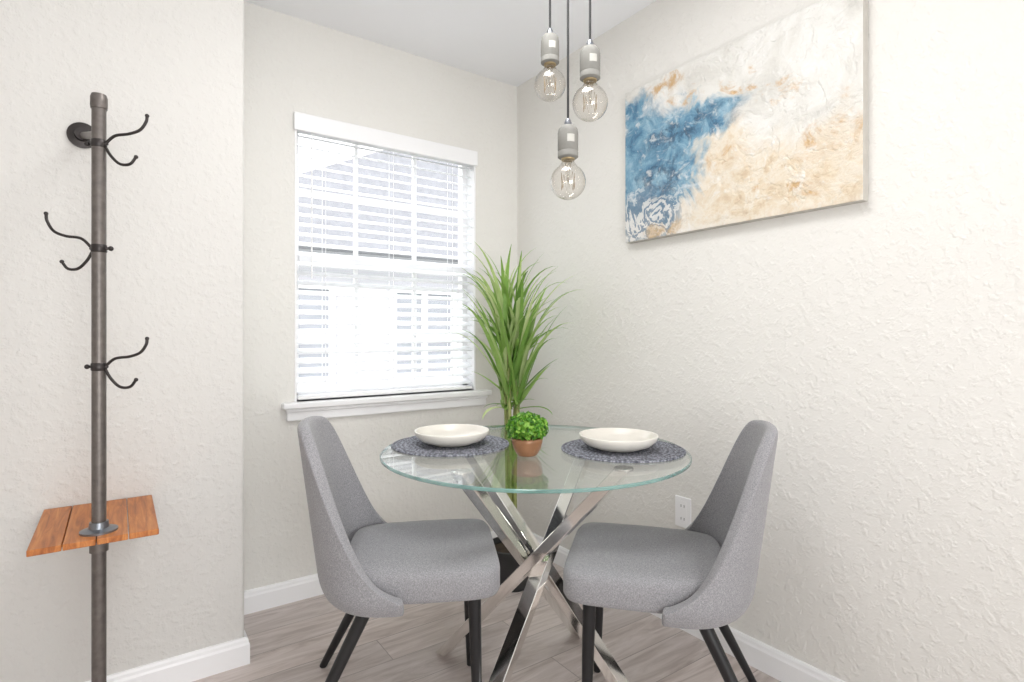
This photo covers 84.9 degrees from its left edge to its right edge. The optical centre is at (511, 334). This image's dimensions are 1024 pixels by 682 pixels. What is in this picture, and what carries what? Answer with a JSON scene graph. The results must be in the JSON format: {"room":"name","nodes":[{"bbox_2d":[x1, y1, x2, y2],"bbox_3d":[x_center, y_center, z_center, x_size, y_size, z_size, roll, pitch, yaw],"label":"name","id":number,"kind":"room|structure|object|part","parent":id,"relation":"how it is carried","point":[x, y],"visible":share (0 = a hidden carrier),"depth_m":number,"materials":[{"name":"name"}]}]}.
{"room":"dining room","nodes":[
{"label":"dining room","id":0,"kind":"room"},
{"bbox_2d":[0,0,243,681],"bbox_3d":[-1.802,-0.110,1.563,1.850,2.440,0.490,0,0,-35],"label":"wall","id":1,"kind":"structure","parent":0,"point":[175,215],"depth_m":1.71,"materials":[{"name":"paint"}]},
{"bbox_2d":[86,637,249,681],"bbox_3d":[-1.651,1.065,1.361,1.864,0.090,0.014,0,0,-35],"label":"baseboard","id":2,"kind":"structure","parent":1,"relation":"attached to","point":[195,665],"depth_m":1.80,"materials":[{"name":"paint"}]},
{"bbox_2d":[244,1,516,590],"bbox_3d":[-0.579,-0.110,2.649,1.400,2.440,0.120,0,0,-35],"label":"wall","id":3,"kind":"structure","parent":0,"point":[292,64],"depth_m":2.39,"materials":[{"name":"paint"}]},
{"bbox_2d":[244,531,497,614],"bbox_3d":[-0.540,1.065,2.594,1.400,0.090,0.014,0,0,-35],"label":"baseboard","id":4,"kind":"structure","parent":3,"relation":"attached to","point":[289,591],"depth_m":2.30,"materials":[{"name":"paint"}]},
{"bbox_2d":[299,144,460,383],"bbox_3d":[-0.602,-0.328,2.672,0.823,1.135,0.015,0,0,-35],"label":"muntins","id":5,"kind":"object","parent":3,"relation":"attached to","point":[355,150],"visible":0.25,"depth_m":2.64,"materials":[{"name":"paint"}]},
{"bbox_2d":[295,130,475,401],"bbox_3d":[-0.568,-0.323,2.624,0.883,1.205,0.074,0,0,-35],"label":"window frame","id":6,"kind":"structure","parent":3,"relation":"attached to","point":[472,182],"depth_m":2.85,"materials":[{"name":"paint"}]},
{"bbox_2d":[294,111,477,399],"bbox_3d":[-0.559,-0.328,2.610,0.893,1.204,0.077,0,0,-35],"label":"window blinds","id":7,"kind":"object","parent":3,"relation":"attached to","point":[307,124],"visible":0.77,"depth_m":2.58,"materials":[{"name":"paint"}]},
{"bbox_3d":[-0.565,0.266,2.620,0.855,0.016,0.050,0,0,-35],"label":"rail","id":8,"kind":"part","parent":7,"relation":"part of","materials":[{"name":"paint"}]},
{"bbox_2d":[286,398,485,421],"bbox_3d":[-0.535,0.332,2.594,0.973,0.052,0.020,0,0,-35],"label":"apron","id":9,"kind":"object","parent":3,"relation":"attached to","point":[298,416],"visible":0.7,"depth_m":2.55,"materials":[{"name":"paint"}]},
{"bbox_2d":[285,395,487,412],"bbox_3d":[-0.532,0.314,2.591,0.983,0.016,0.028,0,0,-35],"label":"bead","id":10,"kind":"object","parent":9,"relation":"attached to","point":[483,396],"visible":0.85,"depth_m":2.53,"materials":[{"name":"paint"}]},
{"bbox_2d":[281,389,491,409],"bbox_3d":[-0.548,0.293,2.613,1.011,0.026,0.115,0,0,-35],"label":"window sill","id":11,"kind":"structure","parent":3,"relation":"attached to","point":[303,404],"depth_m":2.52,"materials":[{"name":"paint"}]},
{"bbox_2d":[244,0,655,86],"bbox_3d":[0.450,-1.380,-0.319,3.370,0.100,6.160,0,0,-35],"label":"ceiling","id":12,"kind":"structure","parent":0,"point":[499,40],"depth_m":2.40,"materials":[{"name":"paint"}]},
{"bbox_2d":[534,0,607,199],"bbox_3d":[0.145,-0.846,1.583,0.150,0.968,0.297,0,0,-22],"label":"cluster","id":13,"kind":"object","parent":12,"relation":"hanging from","point":[590,53],"visible":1,"depth_m":1.49,"materials":[{"name":"concrete"}]},
{"bbox_2d":[541,32,558,65],"bbox_3d":[0.114,-0.857,1.680,0.055,0.089,0.055,0,0,-35],"label":"socket","id":14,"kind":"object","parent":13,"relation":"attached to","point":[549,41],"depth_m":1.66,"materials":[{"name":"ceramic"}]},
{"bbox_3d":[0.127,-1.111,1.641,0.006,0.393,0.088,0,0,-19],"label":"cord","id":15,"kind":"part","parent":13,"relation":"part of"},
{"bbox_2d":[558,124,577,159],"bbox_3d":[0.150,-0.516,1.500,0.055,0.089,0.055,0,0,-35],"label":"socket","id":16,"kind":"object","parent":13,"relation":"attached to","point":[567,133],"depth_m":1.48,"materials":[{"name":"ceramic"}]},
{"bbox_3d":[0.152,-0.941,1.519,0.006,0.732,0.045,0,0,5],"label":"cord","id":17,"kind":"part","parent":13,"relation":"part of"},
{"bbox_2d":[580,44,599,81],"bbox_3d":[0.209,-0.728,1.500,0.055,0.089,0.055,0,0,-35],"label":"socket","id":18,"kind":"object","parent":13,"relation":"attached to","point":[590,53],"depth_m":1.48,"materials":[{"name":"ceramic"}]},
{"bbox_3d":[0.192,-1.047,1.519,0.006,0.521,0.058,0,0,-42],"label":"cord","id":19,"kind":"part","parent":13,"relation":"part of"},
{"bbox_2d":[193,563,780,681],"bbox_3d":[0.450,1.160,-0.319,3.370,0.100,6.160,0,0,-35],"label":"floor","id":20,"kind":"structure","parent":0,"point":[289,642],"depth_m":1.99,"materials":[{"name":"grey wood"}]},
{"bbox_2d":[26,92,158,681],"bbox_3d":[-1.101,0.244,1.490,0.258,1.732,0.435,0,0,-35],"label":"coat rack","id":21,"kind":"object","parent":20,"relation":"on","point":[96,524],"visible":1,"depth_m":1.41,"materials":[{"name":"metal"}]},
{"bbox_3d":[-1.150,-0.545,1.528,0.021,0.099,0.320,0,0,-43],"label":"wall arm","id":22,"kind":"part","parent":21,"relation":"part of","materials":[{"name":"metal"}]},
{"bbox_2d":[26,495,158,556],"bbox_3d":[-1.115,0.502,1.510,0.258,0.015,0.374,0,0,-35],"label":"shelf","id":23,"kind":"object","parent":21,"relation":"attached to","point":[61,528],"depth_m":1.45,"materials":[{"name":"brown wood"}]},
{"bbox_2d":[297,416,499,681],"bbox_3d":[-0.338,0.681,1.691,0.576,0.869,0.516,0,0,-8],"label":"dining chair","id":24,"kind":"object","parent":20,"relation":"on","point":[368,566],"visible":1,"depth_m":1.53,"materials":[{"name":"grey fabric"}]},
{"bbox_3d":[-0.528,0.911,1.857,0.236,0.409,0.038,0,0,7],"label":"leg","id":25,"kind":"part","parent":24,"relation":"part of","materials":[{"name":"black metal"}]},
{"bbox_3d":[-0.474,0.911,1.477,0.235,0.409,0.037,0,0,-24],"label":"leg","id":26,"kind":"part","parent":24,"relation":"part of","materials":[{"name":"black metal"}]},
{"bbox_3d":[-0.469,0.490,1.673,0.315,0.494,0.516,0,0,-8],"label":"backrest","id":27,"kind":"part","parent":24,"relation":"part of","materials":[{"name":"grey fabric"}]},
{"bbox_3d":[-0.273,0.668,1.700,0.444,0.099,0.440,0,0,-8],"label":"seat","id":28,"kind":"part","parent":24,"relation":"part of","materials":[{"name":"grey fabric"}]},
{"bbox_3d":[-0.148,0.912,1.877,0.040,0.396,0.043,0,0,-8],"label":"leg","id":29,"kind":"part","parent":24,"relation":"part of","materials":[{"name":"black metal"}]},
{"bbox_3d":[-0.104,0.912,1.565,0.040,0.396,0.043,0,0,-8],"label":"leg","id":30,"kind":"part","parent":24,"relation":"part of","materials":[{"name":"metal"}]},
{"bbox_2d":[445,241,574,591],"bbox_3d":[0.004,0.358,2.539,0.586,1.505,0.656,0,0,-12],"label":"dracaena","id":31,"kind":"object","parent":20,"relation":"on","point":[514,331],"visible":0.87,"depth_m":2.45,"materials":[{"name":"plant"}]},
{"bbox_2d":[493,537,528,591],"bbox_3d":[0.000,1.021,2.500,0.228,0.178,0.228,0,0,-35],"label":"planter","id":32,"kind":"object","parent":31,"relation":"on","point":[507,562],"depth_m":2.41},
{"bbox_2d":[380,425,691,681],"bbox_3d":[0.070,0.734,1.770,0.950,0.752,0.950,0,0,-35],"label":"dining table","id":33,"kind":"object","parent":20,"relation":"on","point":[535,560],"visible":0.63,"depth_m":1.69,"materials":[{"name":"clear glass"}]},
{"bbox_2d":[391,435,508,456],"bbox_3d":[-0.200,0.355,1.830,0.382,0.005,0.382,0,0,-35],"label":"placemat","id":34,"kind":"object","parent":33,"relation":"on","point":[412,445],"visible":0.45,"depth_m":1.74,"materials":[{"name":"grey wicker"}]},
{"bbox_2d":[414,424,488,446],"bbox_3d":[-0.195,0.330,1.820,0.242,0.044,0.242,0,0,-35],"label":"serving bowl","id":35,"kind":"object","parent":34,"relation":"on","point":[442,435],"visible":1,"depth_m":1.84,"materials":[{"name":"beige ceramic"}]},
{"bbox_2d":[505,411,548,456],"bbox_3d":[0.045,0.292,1.665,0.132,0.132,0.129,0,0,-35],"label":"boxwood","id":36,"kind":"object","parent":33,"relation":"on","point":[527,430],"visible":1,"depth_m":1.63,"materials":[{"name":"green plant"}]},
{"bbox_2d":[511,437,542,456],"bbox_3d":[0.045,0.331,1.665,0.094,0.053,0.094,0,0,-35],"label":"pot","id":37,"kind":"object","parent":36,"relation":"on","point":[523,446],"depth_m":1.63,"materials":[{"name":"orange ceramic"}]},
{"bbox_3d":[0.070,0.363,1.770,0.950,0.010,0.950,0,0,-35],"label":"glass","id":38,"kind":"part","parent":33,"relation":"part of","materials":[{"name":"clear glass"}]},
{"bbox_2d":[561,439,685,462],"bbox_3d":[0.345,0.355,1.750,0.382,0.005,0.382,0,0,-35],"label":"placemat","id":39,"kind":"object","parent":33,"relation":"on","point":[661,451],"visible":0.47,"depth_m":1.67,"materials":[{"name":"grey fabric"}]},
{"bbox_2d":[579,428,657,451],"bbox_3d":[0.330,0.330,1.740,0.242,0.044,0.242,0,0,-35],"label":"serving bowl","id":40,"kind":"object","parent":39,"relation":"on","point":[605,439],"visible":1,"depth_m":1.76,"materials":[{"name":"beige ceramic"}]},
{"bbox_2d":[563,420,777,681],"bbox_3d":[0.457,0.681,1.635,0.576,0.869,0.516,0,0,14],"label":"dining chair","id":41,"kind":"object","parent":20,"relation":"on","point":[702,576],"visible":1,"depth_m":1.48,"materials":[{"name":"grey fabric"}]},
{"bbox_3d":[0.211,0.912,1.533,0.040,0.396,0.043,0,0,14],"label":"leg","id":42,"kind":"part","parent":41,"relation":"part of","materials":[{"name":"black metal"}]},
{"bbox_3d":[0.287,0.912,1.839,0.040,0.396,0.043,0,0,14],"label":"leg","id":43,"kind":"part","parent":41,"relation":"part of","materials":[{"name":"black metal"}]},
{"bbox_3d":[0.393,0.668,1.651,0.444,0.099,0.440,0,0,14],"label":"seat","id":44,"kind":"part","parent":41,"relation":"part of","materials":[{"name":"grey fabric"}]},
{"bbox_3d":[0.571,0.911,1.410,0.236,0.409,0.038,0,0,29],"label":"leg","id":45,"kind":"part","parent":41,"relation":"part of","materials":[{"name":"black metal"}]},
{"bbox_3d":[0.586,0.490,1.603,0.315,0.494,0.516,0,0,14],"label":"backrest","id":46,"kind":"part","parent":41,"relation":"part of","materials":[{"name":"grey fabric"}]},
{"bbox_3d":[0.663,0.911,1.782,0.235,0.409,0.037,0,0,-2],"label":"leg","id":47,"kind":"part","parent":41,"relation":"part of","materials":[{"name":"black metal"}]},
{"bbox_2d":[517,0,1023,681],"bbox_3d":[1.780,-0.110,0.616,0.120,2.440,6.160,0,0,-35],"label":"wall","id":48,"kind":"structure","parent":0,"point":[881,338],"depth_m":1.65,"materials":[{"name":"paint"}]},
{"bbox_2d":[675,495,690,527],"bbox_3d":[0.647,0.670,2.117,0.007,0.116,0.072,0,0,-35],"label":"wall outlet","id":49,"kind":"object","parent":48,"relation":"attached to","point":[682,504],"visible":0.87,"depth_m":2.12,"materials":[{"name":"paint"}]},
{"bbox_2d":[679,500,685,523],"bbox_3d":[0.644,0.670,2.115,0.001,0.084,0.034,0,0,-35],"label":"receptacle","id":50,"kind":"object","parent":49,"relation":"attached to","point":[682,503],"depth_m":2.12,"materials":[{"name":"paint"}]},
{"bbox_2d":[532,532,844,681],"bbox_3d":[1.760,1.065,0.528,0.014,0.090,6.040,0,0,-35],"label":"baseboard","id":51,"kind":"structure","parent":48,"relation":"attached to","point":[773,662],"depth_m":1.83,"materials":[{"name":"paint"}]},
{"bbox_2d":[625,0,867,243],"bbox_3d":[0.742,-0.690,1.956,0.034,0.620,0.905,0,0,-35],"label":"abstract painting","id":52,"kind":"object","parent":48,"relation":"attached to","point":[771,122],"visible":1,"depth_m":1.84,"materials":[{"name":"fabric"}]},
{"label":"outside","id":53,"kind":"structure","parent":0,"visible":0},
{"bbox_3d":[-8.187,4.160,20.342,50.000,0.100,37.300,0,0,-35],"label":"ground","id":54,"kind":"structure","parent":53,"visible":0},
{"bbox_2d":[299,249,457,384],"bbox_3d":[-3.056,1.310,12.520,8.600,5.600,6.000,0,0,-35],"label":"facade","id":55,"kind":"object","parent":54,"relation":"on","point":[301,268],"visible":0.02,"depth_m":9.31,"materials":[{"name":"white"}]},
{"bbox_2d":[299,285,456,386],"bbox_3d":[-1.542,1.310,9.844,5.650,4.250,0.080,0,0,-35],"label":"window","id":56,"kind":"structure","parent":55,"relation":"attached to","point":[331,289],"depth_m":9.53,"materials":[{"name":"white plastic"}]},
{"bbox_2d":[299,288,450,376],"bbox_3d":[-1.564,1.310,9.877,5.500,4.100,0.040,0,0,-35],"label":"window glass","id":57,"kind":"structure","parent":56,"relation":"in","point":[301,297],"depth_m":9.62,"materials":[{"name":"clear glass"}]},
{"bbox_2d":[299,150,457,261],"bbox_3d":[-3.097,-2.415,12.491,9.500,2.150,6.800,0,0,-35],"label":"neighboring building","id":58,"kind":"structure","parent":55,"relation":"on","point":[379,156],"depth_m":9.07,"materials":[{"name":"white"}]}
]}

